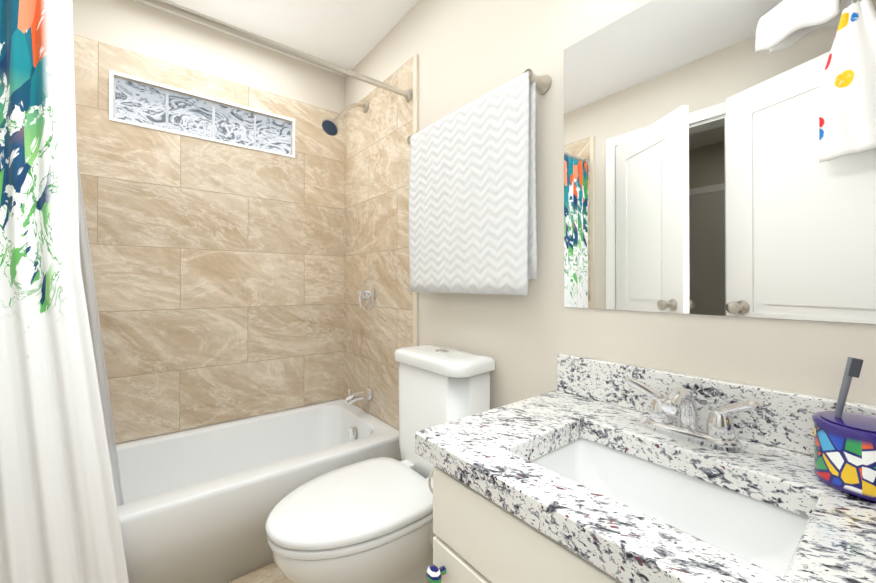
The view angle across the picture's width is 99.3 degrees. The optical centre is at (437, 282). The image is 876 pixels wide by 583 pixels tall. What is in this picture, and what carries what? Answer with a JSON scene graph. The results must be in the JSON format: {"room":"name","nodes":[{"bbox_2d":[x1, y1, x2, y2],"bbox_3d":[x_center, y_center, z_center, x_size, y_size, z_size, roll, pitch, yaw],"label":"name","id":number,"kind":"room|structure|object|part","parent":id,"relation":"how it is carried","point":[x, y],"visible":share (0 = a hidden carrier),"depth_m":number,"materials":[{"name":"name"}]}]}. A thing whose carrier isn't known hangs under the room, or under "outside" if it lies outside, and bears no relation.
{"room":"bathroom","nodes":[
{"label":"bathroom","id":0,"kind":"room"},
{"bbox_2d":[72,0,344,443],"bbox_3d":[-1.839,-0.063,1.381,3.360,2.420,0.120,0,0,-38],"label":"wall","id":1,"kind":"structure","parent":0,"point":[141,28],"depth_m":1.84,"materials":[{"name":"beige paint"}]},
{"bbox_2d":[109,70,294,157],"bbox_3d":[-1.148,-0.810,1.898,0.788,0.218,0.106,0,0,-38],"label":"window","id":2,"kind":"structure","parent":1,"relation":"in","point":[145,106],"depth_m":1.82,"materials":[{"name":"white"}]},
{"bbox_2d":[73,34,343,443],"bbox_3d":[-1.169,-0.162,1.824,1.520,1.738,0.010,0,0,-38],"label":"wall tile","id":3,"kind":"structure","parent":1,"relation":"attached to","point":[218,271],"depth_m":1.84,"materials":[{"name":"beige tile"}]},
{"bbox_2d":[228,562,292,582],"bbox_3d":[-0.722,1.115,-0.049,3.360,0.170,3.740,0,0,-38],"label":"floor","id":4,"kind":"structure","parent":0,"point":[271,573],"depth_m":1.31,"materials":[{"name":"tile"}]},
{"bbox_2d":[116,399,400,582],"bbox_3d":[-0.956,0.873,1.547,1.516,0.330,0.698,0,0,-38],"label":"bathtub","id":5,"kind":"object","parent":4,"relation":"on","point":[200,504],"visible":0.54,"depth_m":1.47,"materials":[{"name":"white ceramic"}]},
{"bbox_2d":[265,344,494,582],"bbox_3d":[-0.186,0.641,1.206,0.690,0.790,0.407,0,0,-38],"label":"toilet","id":6,"kind":"object","parent":4,"relation":"on","point":[368,521],"visible":0.85,"depth_m":1.11,"materials":[{"name":"white ceramic"}]},
{"bbox_3d":[-0.265,0.667,1.144,0.490,0.036,0.386,0,0,-38],"label":"lid","id":7,"kind":"part","parent":6,"relation":"part of","materials":[{"name":"white plastic"}]},
{"bbox_3d":[-0.264,0.700,1.145,0.483,0.025,0.380,0,0,-38],"label":"seat","id":8,"kind":"part","parent":6,"relation":"part of","materials":[{"name":"white plastic"}]},
{"bbox_3d":[-0.231,0.874,1.170,0.544,0.323,0.364,0,0,-38],"label":"bowl","id":9,"kind":"part","parent":6,"relation":"part of","materials":[{"name":"white ceramic"}]},
{"bbox_3d":[0.009,0.528,1.360,0.171,0.447,0.380,0,0,-38],"label":"tank","id":10,"kind":"part","parent":6,"relation":"part of","materials":[{"name":"white ceramic"}]},
{"bbox_2d":[415,353,875,582],"bbox_3d":[0.374,0.619,0.640,0.544,0.828,0.744,0,0,-38],"label":"bathroom vanity","id":11,"kind":"object","parent":4,"relation":"on","point":[589,470],"visible":1,"depth_m":0.66,"materials":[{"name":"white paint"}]},
{"bbox_3d":[-0.003,0.558,0.711,0.038,0.036,0.036,0,0,-38],"label":"knob","id":12,"kind":"part","parent":11,"relation":"part of","materials":[{"name":"blue ceramic"}]},
{"bbox_3d":[0.096,0.729,0.629,0.018,0.428,0.324,0,0,-38],"label":"door","id":13,"kind":"part","parent":11,"relation":"part of","materials":[{"name":"white paint"}]},
{"bbox_3d":[0.197,0.439,0.502,0.018,0.133,0.653,0,0,-38],"label":"panel","id":14,"kind":"part","parent":11,"relation":"part of","materials":[{"name":"white paint"}]},
{"bbox_2d":[531,438,808,576],"bbox_3d":[0.349,0.424,0.627,0.324,0.128,0.451,0,0,-38],"label":"sink","id":15,"kind":"object","parent":11,"relation":"in","point":[766,532],"depth_m":0.69,"materials":[{"name":"white ceramic"}]},
{"bbox_2d":[624,376,760,451],"bbox_3d":[0.478,0.260,0.731,0.138,0.107,0.235,0,0,-38],"label":"faucet","id":16,"kind":"object","parent":11,"relation":"on","point":[660,430],"depth_m":0.73,"materials":[{"name":"silver metal"}]},
{"bbox_2d":[812,357,875,502],"bbox_3d":[0.649,0.214,0.566,0.114,0.196,0.114,0,0,-38],"label":"toothbrush cup","id":17,"kind":"object","parent":11,"relation":"on","point":[844,452],"visible":1,"depth_m":0.55,"materials":[{"name":"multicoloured ceramic"}]},
{"bbox_2d":[135,0,418,76],"bbox_3d":[-0.722,-1.310,-0.036,3.360,0.060,3.740,0,0,-38],"label":"ceiling","id":18,"kind":"structure","parent":0,"point":[349,34],"depth_m":1.81,"materials":[{"name":"white paint"}]},
{"bbox_2d":[345,0,875,408],"bbox_3d":[0.553,-0.065,0.957,0.120,2.420,3.740,0,0,-38],"label":"wall","id":19,"kind":"structure","parent":0,"point":[468,51],"depth_m":1.14,"materials":[{"name":"beige paint"}]},
{"bbox_2d":[344,57,412,429],"bbox_3d":[-0.341,0.005,1.990,0.010,2.070,0.750,0,0,-38],"label":"wall tile","id":20,"kind":"structure","parent":19,"relation":"attached to","point":[378,133],"depth_m":1.94,"materials":[{"name":"beige tile"}]},
{"bbox_2d":[322,101,368,135],"bbox_3d":[-0.474,-0.864,1.928,0.286,0.272,0.171,0,0,-38],"label":"shower head","id":21,"kind":"object","parent":20,"relation":"attached to","point":[330,126],"visible":1,"depth_m":1.84},
{"bbox_3d":[-0.455,-0.897,1.966,0.210,0.166,0.093,0,0,-38],"label":"arm","id":22,"kind":"part","parent":21,"relation":"part of"},
{"bbox_2d":[343,387,371,405],"bbox_3d":[-0.431,0.602,1.974,0.149,0.088,0.068,0,0,-38],"label":"tub spout","id":23,"kind":"object","parent":20,"relation":"attached to","point":[351,398],"visible":1,"depth_m":1.96,"materials":[{"name":"silver metal"}]},
{"bbox_2d":[356,278,375,309],"bbox_3d":[-0.405,0.065,2.009,0.068,0.170,0.170,0,0,-38],"label":"shower valve","id":24,"kind":"object","parent":20,"relation":"attached to","point":[366,294],"visible":1,"depth_m":1.99,"materials":[{"name":"silver metal"}]},
{"bbox_2d":[404,89,412,101],"bbox_3d":[-0.138,-0.863,1.718,0.030,0.064,0.064,0,0,-38],"label":"rod flange","id":25,"kind":"object","parent":20,"relation":"attached to","point":[408,97],"visible":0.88,"depth_m":1.70,"materials":[{"name":"silver metal"}]},
{"bbox_2d":[413,53,417,345],"bbox_3d":[-0.102,0.004,1.683,0.013,2.070,0.028,0,0,-38],"label":"trim","id":26,"kind":"structure","parent":19,"relation":"attached to","point":[415,131],"depth_m":1.68,"materials":[{"name":"beige"}]},
{"bbox_2d":[407,69,551,294],"bbox_3d":[0.098,-0.298,1.364,0.095,0.676,0.678,0,0,-38],"label":"towel","id":27,"kind":"object","parent":19,"relation":"attached to","point":[472,205],"visible":1,"depth_m":1.24,"materials":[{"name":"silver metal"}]},
{"bbox_3d":[0.294,-0.609,1.124,0.085,0.056,0.056,0,0,-38],"label":"post","id":28,"kind":"part","parent":27,"relation":"part of","materials":[{"name":"silver metal"}]},
{"bbox_2d":[557,353,875,455],"bbox_3d":[0.582,0.261,0.800,0.022,0.106,0.736,0,0,-38],"label":"backsplash","id":29,"kind":"structure","parent":19,"relation":"attached to","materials":[{"name":"stone"}]},
{"bbox_2d":[564,0,875,323],"bbox_3d":[0.593,-0.305,0.805,0.006,0.752,0.720,0,0,-38],"label":"mirror glass","id":30,"kind":"object","parent":19,"relation":"attached to","point":[719,157],"visible":1,"depth_m":0.78,"materials":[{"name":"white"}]},
{"bbox_3d":[-1.309,-0.868,0.800,0.030,0.064,0.064,0,0,-38],"label":"rod flange","id":31,"kind":"object","parent":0,"visible":0},
{"bbox_2d":[143,0,406,96],"bbox_3d":[-0.723,-0.866,1.259,1.496,0.025,0.025,0,0,-38],"label":"shower curtain rod","id":32,"kind":"object","parent":31,"relation":"attached to","point":[198,16],"visible":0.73,"depth_m":1.34,"materials":[{"name":"silver metal"}]},
{"bbox_3d":[-1.160,-0.861,0.916,0.004,0.043,0.043,0,0,-38],"label":"curtain ring","id":33,"kind":"object","parent":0,"visible":0},
{"bbox_2d":[0,0,128,582],"bbox_3d":[-1.086,0.080,0.934,0.513,1.840,0.043,0,0,-38],"label":"fabric shower curtain","id":34,"kind":"object","parent":33,"relation":"hanging from","point":[59,519],"visible":1,"depth_m":0.98,"materials":[{"name":"white fabric"}]},
{"bbox_3d":[-1.030,-0.861,1.018,0.004,0.043,0.043,0,0,-38],"label":"curtain ring","id":35,"kind":"object","parent":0,"visible":0},
{"bbox_2d":[77,156,123,505],"bbox_3d":[-1.075,0.003,1.104,0.242,1.685,0.155,0,0,-38],"label":"curtain liner","id":36,"kind":"object","parent":35,"relation":"hanging from","point":[89,285],"visible":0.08,"depth_m":1.14,"materials":[{"name":"white plastic"}]}
]}

